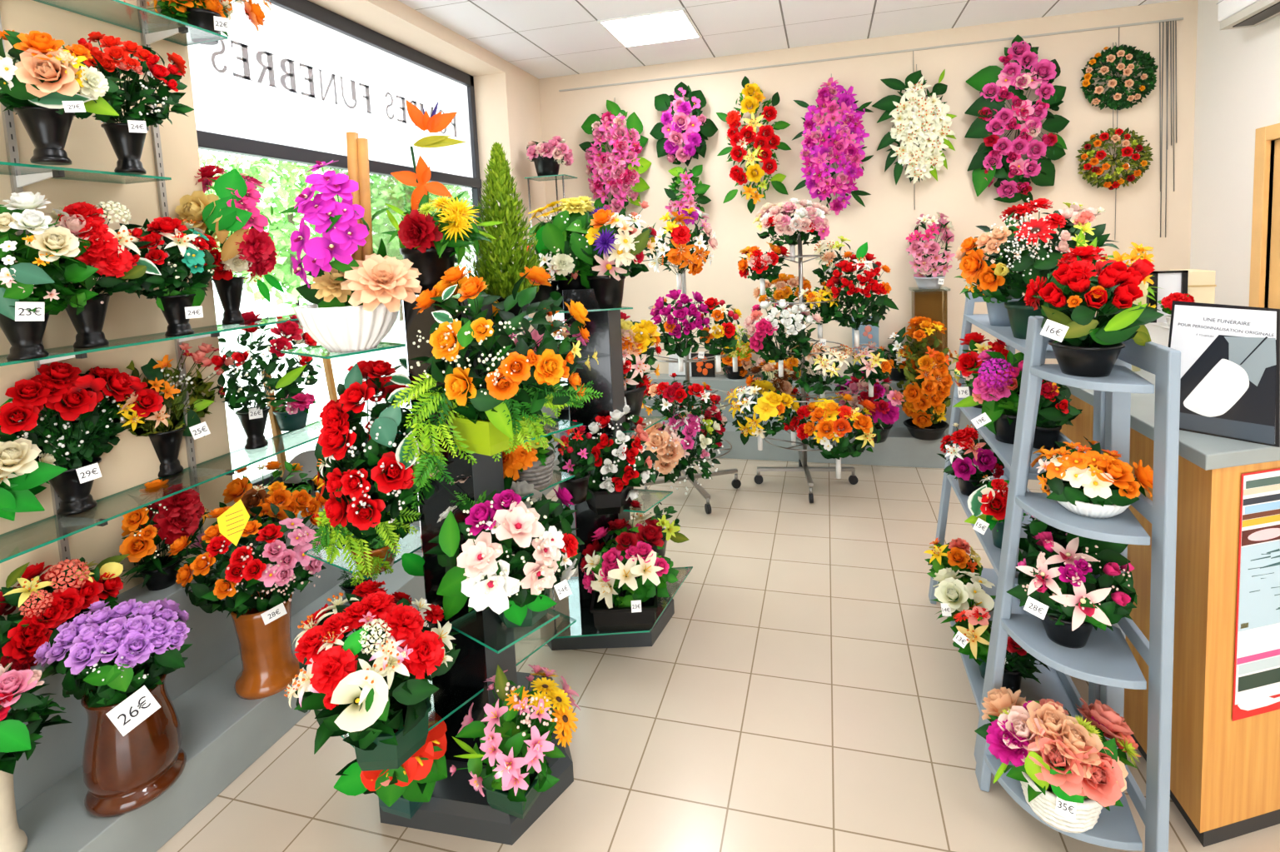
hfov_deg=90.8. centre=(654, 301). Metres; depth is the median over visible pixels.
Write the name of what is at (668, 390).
flower bouquet
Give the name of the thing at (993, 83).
funeral spray
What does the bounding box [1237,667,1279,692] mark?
photo
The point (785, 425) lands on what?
flower bouquet
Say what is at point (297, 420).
potted flowers
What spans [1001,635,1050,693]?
flower arrangement
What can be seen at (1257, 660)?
poster
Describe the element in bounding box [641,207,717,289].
flower bouquet
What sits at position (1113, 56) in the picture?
wreath
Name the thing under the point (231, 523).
card
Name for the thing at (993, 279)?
flower arrangement
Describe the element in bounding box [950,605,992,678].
flower arrangement
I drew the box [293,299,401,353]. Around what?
bowl
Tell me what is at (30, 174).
glass shelf
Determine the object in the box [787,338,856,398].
flower bouquet
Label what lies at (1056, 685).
ladder shelf
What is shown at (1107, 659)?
ladder shelf
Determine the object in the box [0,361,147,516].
flower bouquet
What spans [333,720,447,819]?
flower arrangement
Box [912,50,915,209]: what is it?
hanging cable
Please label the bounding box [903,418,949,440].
bowl
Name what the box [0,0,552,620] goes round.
wall
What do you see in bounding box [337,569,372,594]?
potted flowers
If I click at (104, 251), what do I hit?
flower bouquet
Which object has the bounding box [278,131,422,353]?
flower arrangement
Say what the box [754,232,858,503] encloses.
rack
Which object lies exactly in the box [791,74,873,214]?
funeral spray
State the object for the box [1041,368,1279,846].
counter
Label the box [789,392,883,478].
flower bouquet
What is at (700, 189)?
funeral spray
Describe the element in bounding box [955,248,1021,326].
flower arrangement
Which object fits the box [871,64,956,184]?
funeral spray
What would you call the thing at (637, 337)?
flower arrangement
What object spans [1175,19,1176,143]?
rod
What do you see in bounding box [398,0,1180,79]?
ceiling
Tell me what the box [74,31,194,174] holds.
flower bouquet
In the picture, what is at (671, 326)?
flower bouquet
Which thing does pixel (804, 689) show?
floor
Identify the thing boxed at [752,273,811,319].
flower bouquet
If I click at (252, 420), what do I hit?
flower bouquet
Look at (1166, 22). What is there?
rod
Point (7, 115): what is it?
upright
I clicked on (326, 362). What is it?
wooden stake
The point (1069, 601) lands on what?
flower arrangement
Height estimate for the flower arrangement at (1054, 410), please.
0.263 m
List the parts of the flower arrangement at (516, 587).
pot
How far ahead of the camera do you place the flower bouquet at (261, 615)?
2.39 m
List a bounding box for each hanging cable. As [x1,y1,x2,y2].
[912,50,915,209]
[1114,27,1119,239]
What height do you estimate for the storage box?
0.285 m
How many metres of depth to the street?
11.22 m
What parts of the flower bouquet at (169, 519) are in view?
pot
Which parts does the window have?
sill, frosted pane, clear pane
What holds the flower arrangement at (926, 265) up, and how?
on the pedestal
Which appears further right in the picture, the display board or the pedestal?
the display board
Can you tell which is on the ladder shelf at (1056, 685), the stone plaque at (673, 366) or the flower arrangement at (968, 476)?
the flower arrangement at (968, 476)
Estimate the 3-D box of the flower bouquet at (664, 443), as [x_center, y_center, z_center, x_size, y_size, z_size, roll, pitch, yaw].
[0.042,0.980,4.192,0.453,0.433,0.441,-1,5,15]
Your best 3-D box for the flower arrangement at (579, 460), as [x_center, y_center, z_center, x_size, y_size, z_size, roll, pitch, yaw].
[-0.344,0.682,2.719,0.174,0.342,0.180,-1,5,15]
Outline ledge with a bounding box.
[626,373,1019,468]
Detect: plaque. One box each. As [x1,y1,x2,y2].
[668,350,692,376]
[690,353,715,377]
[851,316,878,365]
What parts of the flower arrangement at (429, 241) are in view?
stem, pot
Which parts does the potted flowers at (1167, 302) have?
pot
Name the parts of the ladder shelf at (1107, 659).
post, curved shelf, rail, curved shelf, curved shelf, curved shelf, post, rail, rail, rail, rail, rail, post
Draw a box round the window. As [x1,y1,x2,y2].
[187,0,483,533]
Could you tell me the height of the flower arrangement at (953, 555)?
0.292 m
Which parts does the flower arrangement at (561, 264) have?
pot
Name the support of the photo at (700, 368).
attached to the plaque at (700, 369)
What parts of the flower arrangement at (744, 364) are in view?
pot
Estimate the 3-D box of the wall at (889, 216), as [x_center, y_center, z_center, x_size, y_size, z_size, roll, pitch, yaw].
[1.402,-0.463,5.632,5.844,3.497,0.100,-1,5,15]
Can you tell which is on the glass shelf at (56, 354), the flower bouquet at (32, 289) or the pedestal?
the flower bouquet at (32, 289)
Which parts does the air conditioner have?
casing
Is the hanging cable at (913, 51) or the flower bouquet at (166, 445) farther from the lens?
the hanging cable at (913, 51)
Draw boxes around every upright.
[0,14,70,562]
[136,0,205,553]
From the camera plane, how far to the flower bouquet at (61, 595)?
2.06 m
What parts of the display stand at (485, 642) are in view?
glass, glass, glass, glass, glass, glass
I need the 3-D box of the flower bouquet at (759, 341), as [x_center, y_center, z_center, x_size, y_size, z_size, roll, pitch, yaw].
[0.908,0.260,4.491,0.563,0.546,0.510,-3,5,-5]
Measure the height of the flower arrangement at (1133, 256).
0.562 m
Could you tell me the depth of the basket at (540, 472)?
2.26 m
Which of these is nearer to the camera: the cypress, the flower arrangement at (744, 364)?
the cypress
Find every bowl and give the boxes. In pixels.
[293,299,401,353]
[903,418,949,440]
[1041,612,1093,648]
[1048,338,1125,377]
[1049,479,1130,518]
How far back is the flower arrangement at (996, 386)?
2.33 m
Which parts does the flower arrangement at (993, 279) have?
pot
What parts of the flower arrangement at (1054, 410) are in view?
pot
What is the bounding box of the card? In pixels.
[217,499,249,546]
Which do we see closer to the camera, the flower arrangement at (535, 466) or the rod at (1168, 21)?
the flower arrangement at (535, 466)
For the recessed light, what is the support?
in the ceiling
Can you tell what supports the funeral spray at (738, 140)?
attached to the wall at (889, 216)
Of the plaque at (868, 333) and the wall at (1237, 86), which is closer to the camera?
the wall at (1237, 86)
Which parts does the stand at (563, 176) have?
post, glass plate, post, post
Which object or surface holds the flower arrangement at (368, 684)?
on the display stand at (485, 642)
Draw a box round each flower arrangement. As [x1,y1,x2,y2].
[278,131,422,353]
[283,579,460,771]
[311,358,439,585]
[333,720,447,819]
[381,99,503,294]
[391,264,602,488]
[421,466,584,627]
[449,664,580,819]
[502,433,565,490]
[508,318,588,389]
[524,233,578,311]
[527,195,615,288]
[554,419,595,504]
[567,200,663,308]
[569,404,659,514]
[579,500,678,631]
[620,311,662,423]
[630,502,688,556]
[720,341,756,378]
[756,353,801,379]
[834,371,904,443]
[877,326,921,381]
[896,316,956,440]
[905,211,955,288]
[923,537,982,584]
[930,567,996,637]
[937,423,1004,496]
[949,332,1008,408]
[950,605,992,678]
[952,349,1048,443]
[955,198,1119,339]
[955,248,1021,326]
[964,474,1028,548]
[974,687,1140,833]
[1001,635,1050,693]
[1006,531,1137,648]
[1016,379,1082,449]
[1018,512,1085,569]
[1023,245,1164,377]
[1030,436,1153,518]
[1100,241,1163,371]
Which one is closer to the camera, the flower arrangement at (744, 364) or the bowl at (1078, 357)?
the bowl at (1078, 357)
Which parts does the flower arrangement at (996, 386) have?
pot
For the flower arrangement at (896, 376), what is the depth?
5.31 m
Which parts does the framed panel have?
frame, panel, frame, frame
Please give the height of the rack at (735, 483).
1.950 m
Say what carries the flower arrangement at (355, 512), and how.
on the display stand at (485, 642)
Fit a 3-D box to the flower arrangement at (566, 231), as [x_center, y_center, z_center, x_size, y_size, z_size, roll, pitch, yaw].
[-0.380,-0.275,3.069,0.471,0.468,0.458,-1,5,15]
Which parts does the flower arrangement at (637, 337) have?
pot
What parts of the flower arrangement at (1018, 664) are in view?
pot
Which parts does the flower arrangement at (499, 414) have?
pot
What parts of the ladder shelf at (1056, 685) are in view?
post, rail, post, post, rail, rail, rail, post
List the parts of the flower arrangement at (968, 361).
pot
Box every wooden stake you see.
[260,368,286,477]
[322,358,338,401]
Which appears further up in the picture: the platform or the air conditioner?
the air conditioner
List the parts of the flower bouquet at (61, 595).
pot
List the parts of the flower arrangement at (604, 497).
pot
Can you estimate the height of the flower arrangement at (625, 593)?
0.444 m
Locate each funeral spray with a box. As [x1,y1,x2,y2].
[578,99,651,213]
[649,81,717,166]
[663,164,711,229]
[716,75,791,213]
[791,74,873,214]
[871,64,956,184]
[964,34,1069,203]
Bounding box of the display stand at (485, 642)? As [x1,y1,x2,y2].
[280,292,582,845]
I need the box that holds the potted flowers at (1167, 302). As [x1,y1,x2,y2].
[1157,292,1195,326]
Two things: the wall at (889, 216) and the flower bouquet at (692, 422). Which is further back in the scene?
the wall at (889, 216)
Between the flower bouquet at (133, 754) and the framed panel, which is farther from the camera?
the framed panel
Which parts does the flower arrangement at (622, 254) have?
pot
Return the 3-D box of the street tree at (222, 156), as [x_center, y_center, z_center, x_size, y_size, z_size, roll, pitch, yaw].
[-13.202,-1.767,18.222,3.576,5.490,3.513,-5,6,-28]
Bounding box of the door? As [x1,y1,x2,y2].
[1249,123,1279,308]
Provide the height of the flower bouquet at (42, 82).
0.394 m
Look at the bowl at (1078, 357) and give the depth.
1.75 m
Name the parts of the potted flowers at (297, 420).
pot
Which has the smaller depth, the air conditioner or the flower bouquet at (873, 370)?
the air conditioner
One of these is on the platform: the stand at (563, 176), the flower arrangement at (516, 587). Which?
the stand at (563, 176)
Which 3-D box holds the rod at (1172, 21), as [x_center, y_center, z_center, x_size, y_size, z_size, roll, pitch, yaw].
[3.924,-1.471,4.775,0.040,1.266,0.007,-1,5,15]
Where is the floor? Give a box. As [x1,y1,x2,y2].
[156,456,1279,851]
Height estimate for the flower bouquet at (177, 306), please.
0.456 m
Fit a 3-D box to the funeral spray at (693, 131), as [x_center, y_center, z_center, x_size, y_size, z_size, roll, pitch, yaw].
[0.239,-1.592,5.645,0.621,0.758,0.237,-1,5,15]
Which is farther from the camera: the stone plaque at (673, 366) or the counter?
the stone plaque at (673, 366)
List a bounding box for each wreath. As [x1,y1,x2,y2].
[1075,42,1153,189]
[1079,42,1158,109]
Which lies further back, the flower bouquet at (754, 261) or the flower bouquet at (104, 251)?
the flower bouquet at (754, 261)
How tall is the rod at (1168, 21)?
1.614 m
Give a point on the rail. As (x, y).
(1179, 18)
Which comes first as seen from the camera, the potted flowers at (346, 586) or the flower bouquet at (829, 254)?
the potted flowers at (346, 586)
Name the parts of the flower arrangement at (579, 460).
pot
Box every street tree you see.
[199,150,258,278]
[204,155,335,343]
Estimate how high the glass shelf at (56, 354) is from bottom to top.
0.050 m
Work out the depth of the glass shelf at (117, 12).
2.42 m
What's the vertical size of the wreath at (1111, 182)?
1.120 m
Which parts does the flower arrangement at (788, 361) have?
pot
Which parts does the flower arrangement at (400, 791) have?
pot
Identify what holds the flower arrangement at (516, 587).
on the display stand at (485, 642)
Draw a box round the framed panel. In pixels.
[1146,269,1188,323]
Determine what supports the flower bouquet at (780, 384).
on the rack at (803, 466)
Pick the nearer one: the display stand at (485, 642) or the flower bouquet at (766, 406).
the display stand at (485, 642)
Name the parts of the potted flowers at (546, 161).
pot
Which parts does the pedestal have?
plate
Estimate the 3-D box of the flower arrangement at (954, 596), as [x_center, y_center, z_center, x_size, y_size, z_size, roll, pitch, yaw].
[1.263,1.241,2.568,0.264,0.271,0.268,0,6,30]
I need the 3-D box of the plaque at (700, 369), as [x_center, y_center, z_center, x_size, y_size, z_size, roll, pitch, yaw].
[0.445,0.586,5.817,0.219,0.221,0.022,-1,5,15]
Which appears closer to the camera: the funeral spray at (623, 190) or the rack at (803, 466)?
the rack at (803, 466)
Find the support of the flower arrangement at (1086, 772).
on the ladder shelf at (1107, 659)
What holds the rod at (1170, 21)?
hanging from the rail
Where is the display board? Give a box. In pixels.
[1167,300,1279,447]
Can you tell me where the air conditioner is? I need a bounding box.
[1216,0,1279,29]
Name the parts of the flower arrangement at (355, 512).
pot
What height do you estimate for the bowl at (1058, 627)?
0.096 m
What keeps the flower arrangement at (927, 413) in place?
on the ledge
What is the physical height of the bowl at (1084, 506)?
0.054 m
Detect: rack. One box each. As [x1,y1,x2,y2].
[643,259,741,513]
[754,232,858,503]
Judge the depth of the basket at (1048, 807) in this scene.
1.78 m
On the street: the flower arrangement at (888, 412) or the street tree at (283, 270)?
the street tree at (283, 270)
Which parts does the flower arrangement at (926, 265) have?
pot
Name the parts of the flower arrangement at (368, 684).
pot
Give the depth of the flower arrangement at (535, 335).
2.70 m
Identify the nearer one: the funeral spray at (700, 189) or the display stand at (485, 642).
the display stand at (485, 642)
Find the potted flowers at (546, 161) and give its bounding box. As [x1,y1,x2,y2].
[526,135,573,176]
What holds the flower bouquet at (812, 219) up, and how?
on the rack at (803, 466)
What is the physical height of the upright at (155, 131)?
2.600 m
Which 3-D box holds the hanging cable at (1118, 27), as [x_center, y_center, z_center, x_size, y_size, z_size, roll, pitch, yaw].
[3.583,-1.290,4.893,0.005,1.618,0.004,-1,5,15]
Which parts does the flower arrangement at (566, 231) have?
pot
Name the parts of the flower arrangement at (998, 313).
pot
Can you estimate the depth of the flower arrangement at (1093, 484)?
1.77 m
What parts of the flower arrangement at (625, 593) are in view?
pot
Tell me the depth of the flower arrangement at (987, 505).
2.27 m
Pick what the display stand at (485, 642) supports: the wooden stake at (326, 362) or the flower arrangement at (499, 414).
the flower arrangement at (499, 414)
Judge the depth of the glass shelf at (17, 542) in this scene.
2.38 m
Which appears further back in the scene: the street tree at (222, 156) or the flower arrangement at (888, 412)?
the street tree at (222, 156)
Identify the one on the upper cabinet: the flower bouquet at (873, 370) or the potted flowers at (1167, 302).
the potted flowers at (1167, 302)
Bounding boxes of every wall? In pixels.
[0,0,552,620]
[538,0,1198,377]
[1190,0,1279,308]
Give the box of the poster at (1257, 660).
[1232,468,1279,721]
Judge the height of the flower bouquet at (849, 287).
0.746 m
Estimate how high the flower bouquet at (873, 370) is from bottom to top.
0.399 m
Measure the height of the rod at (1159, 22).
1.261 m
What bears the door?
in the wall at (1237, 86)
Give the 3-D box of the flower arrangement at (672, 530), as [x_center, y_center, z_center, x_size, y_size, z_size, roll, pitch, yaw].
[-0.002,1.226,3.401,0.367,0.347,0.330,-1,5,15]
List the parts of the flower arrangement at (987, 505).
pot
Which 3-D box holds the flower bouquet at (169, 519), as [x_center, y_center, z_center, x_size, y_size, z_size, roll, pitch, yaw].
[-1.909,0.906,2.469,0.258,0.412,0.346,-1,5,15]
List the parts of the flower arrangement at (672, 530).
pot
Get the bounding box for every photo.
[692,356,712,375]
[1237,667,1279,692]
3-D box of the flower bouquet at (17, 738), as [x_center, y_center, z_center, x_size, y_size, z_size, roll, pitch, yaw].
[-1.815,1.297,1.788,0.258,0.543,0.242,-1,5,15]
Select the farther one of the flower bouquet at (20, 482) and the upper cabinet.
the upper cabinet
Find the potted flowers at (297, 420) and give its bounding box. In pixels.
[272,391,317,431]
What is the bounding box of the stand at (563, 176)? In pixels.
[524,174,577,313]
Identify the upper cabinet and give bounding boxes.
[1144,322,1170,346]
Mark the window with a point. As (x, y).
(291, 89)
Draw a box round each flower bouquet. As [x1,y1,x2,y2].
[0,29,125,164]
[0,191,99,360]
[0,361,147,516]
[0,398,67,521]
[0,553,132,672]
[0,662,71,851]
[33,597,192,817]
[49,200,161,348]
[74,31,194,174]
[117,342,234,477]
[119,478,209,591]
[124,0,272,44]
[128,216,220,336]
[168,503,326,699]
[174,164,284,323]
[208,310,321,449]
[219,460,328,538]
[631,422,697,483]
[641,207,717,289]
[641,373,716,430]
[650,288,709,372]
[657,394,723,494]
[697,297,742,372]
[698,392,727,462]
[717,323,753,372]
[723,377,799,450]
[737,242,790,294]
[742,298,822,377]
[745,361,799,398]
[752,197,830,260]
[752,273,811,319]
[776,387,811,445]
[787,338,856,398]
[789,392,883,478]
[797,280,844,338]
[811,235,865,288]
[821,242,898,346]
[846,341,893,397]
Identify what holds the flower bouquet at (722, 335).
on the rack at (735, 483)
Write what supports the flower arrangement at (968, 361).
on the ladder shelf at (1056, 685)
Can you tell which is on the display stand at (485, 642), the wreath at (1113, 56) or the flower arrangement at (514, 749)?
the flower arrangement at (514, 749)
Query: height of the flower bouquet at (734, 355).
0.365 m
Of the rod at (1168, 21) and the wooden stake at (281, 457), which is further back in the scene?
the rod at (1168, 21)
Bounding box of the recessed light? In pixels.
[597,7,702,47]
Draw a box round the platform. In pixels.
[8,405,560,851]
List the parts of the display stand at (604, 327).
glass, glass, glass, glass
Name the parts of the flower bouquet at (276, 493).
pot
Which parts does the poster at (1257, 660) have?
text panel, map panel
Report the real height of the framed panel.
0.296 m
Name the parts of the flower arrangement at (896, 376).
pot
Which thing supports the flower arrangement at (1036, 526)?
on the ladder shelf at (1056, 685)
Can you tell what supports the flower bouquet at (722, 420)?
on the rack at (735, 483)
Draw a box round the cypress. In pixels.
[463,141,545,325]
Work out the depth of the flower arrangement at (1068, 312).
1.72 m
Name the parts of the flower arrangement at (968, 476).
pot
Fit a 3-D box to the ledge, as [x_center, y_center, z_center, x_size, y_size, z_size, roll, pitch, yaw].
[1.630,0.994,5.384,5.130,0.620,0.535,-1,5,15]
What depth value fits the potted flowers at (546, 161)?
5.50 m
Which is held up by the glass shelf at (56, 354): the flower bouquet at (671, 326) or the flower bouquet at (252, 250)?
the flower bouquet at (252, 250)
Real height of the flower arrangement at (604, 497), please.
0.483 m
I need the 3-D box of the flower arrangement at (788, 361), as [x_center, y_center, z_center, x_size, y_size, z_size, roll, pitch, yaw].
[1.109,0.580,5.627,0.434,0.218,0.275,-1,5,15]
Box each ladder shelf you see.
[928,292,1105,762]
[975,315,1180,851]
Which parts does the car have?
plate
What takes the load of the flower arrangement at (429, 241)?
on the display stand at (485, 642)
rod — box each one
[1159,22,1160,191]
[1160,21,1163,237]
[1165,20,1169,237]
[1165,21,1167,149]
[1170,20,1171,145]
[1172,20,1174,191]
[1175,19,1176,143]
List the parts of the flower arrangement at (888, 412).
pot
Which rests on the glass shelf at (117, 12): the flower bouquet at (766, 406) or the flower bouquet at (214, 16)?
the flower bouquet at (214, 16)
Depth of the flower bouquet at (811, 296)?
4.51 m
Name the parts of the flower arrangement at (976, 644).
pot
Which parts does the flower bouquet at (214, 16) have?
pot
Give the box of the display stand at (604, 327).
[547,288,692,650]
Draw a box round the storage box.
[1169,268,1216,303]
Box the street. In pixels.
[214,296,342,481]
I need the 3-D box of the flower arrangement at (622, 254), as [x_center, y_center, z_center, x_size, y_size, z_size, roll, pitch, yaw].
[-0.163,-0.224,3.004,0.381,0.496,0.408,2,7,43]
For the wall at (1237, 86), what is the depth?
4.37 m
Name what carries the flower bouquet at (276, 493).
on the platform
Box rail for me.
[558,17,1183,91]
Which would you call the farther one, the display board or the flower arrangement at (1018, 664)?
the flower arrangement at (1018, 664)
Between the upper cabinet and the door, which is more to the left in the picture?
the upper cabinet
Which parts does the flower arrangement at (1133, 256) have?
pot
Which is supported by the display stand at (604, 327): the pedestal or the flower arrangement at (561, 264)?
the flower arrangement at (561, 264)
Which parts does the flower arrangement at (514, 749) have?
pot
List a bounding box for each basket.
[512,448,555,490]
[1020,757,1102,833]
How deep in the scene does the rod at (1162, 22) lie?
4.81 m
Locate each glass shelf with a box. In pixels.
[0,161,171,187]
[0,313,298,366]
[0,419,323,562]
[32,0,228,45]
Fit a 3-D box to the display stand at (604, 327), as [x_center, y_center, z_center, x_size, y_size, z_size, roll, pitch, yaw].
[-0.289,0.762,3.056,0.776,1.655,0.924,-1,5,15]
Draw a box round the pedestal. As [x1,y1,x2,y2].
[909,286,950,382]

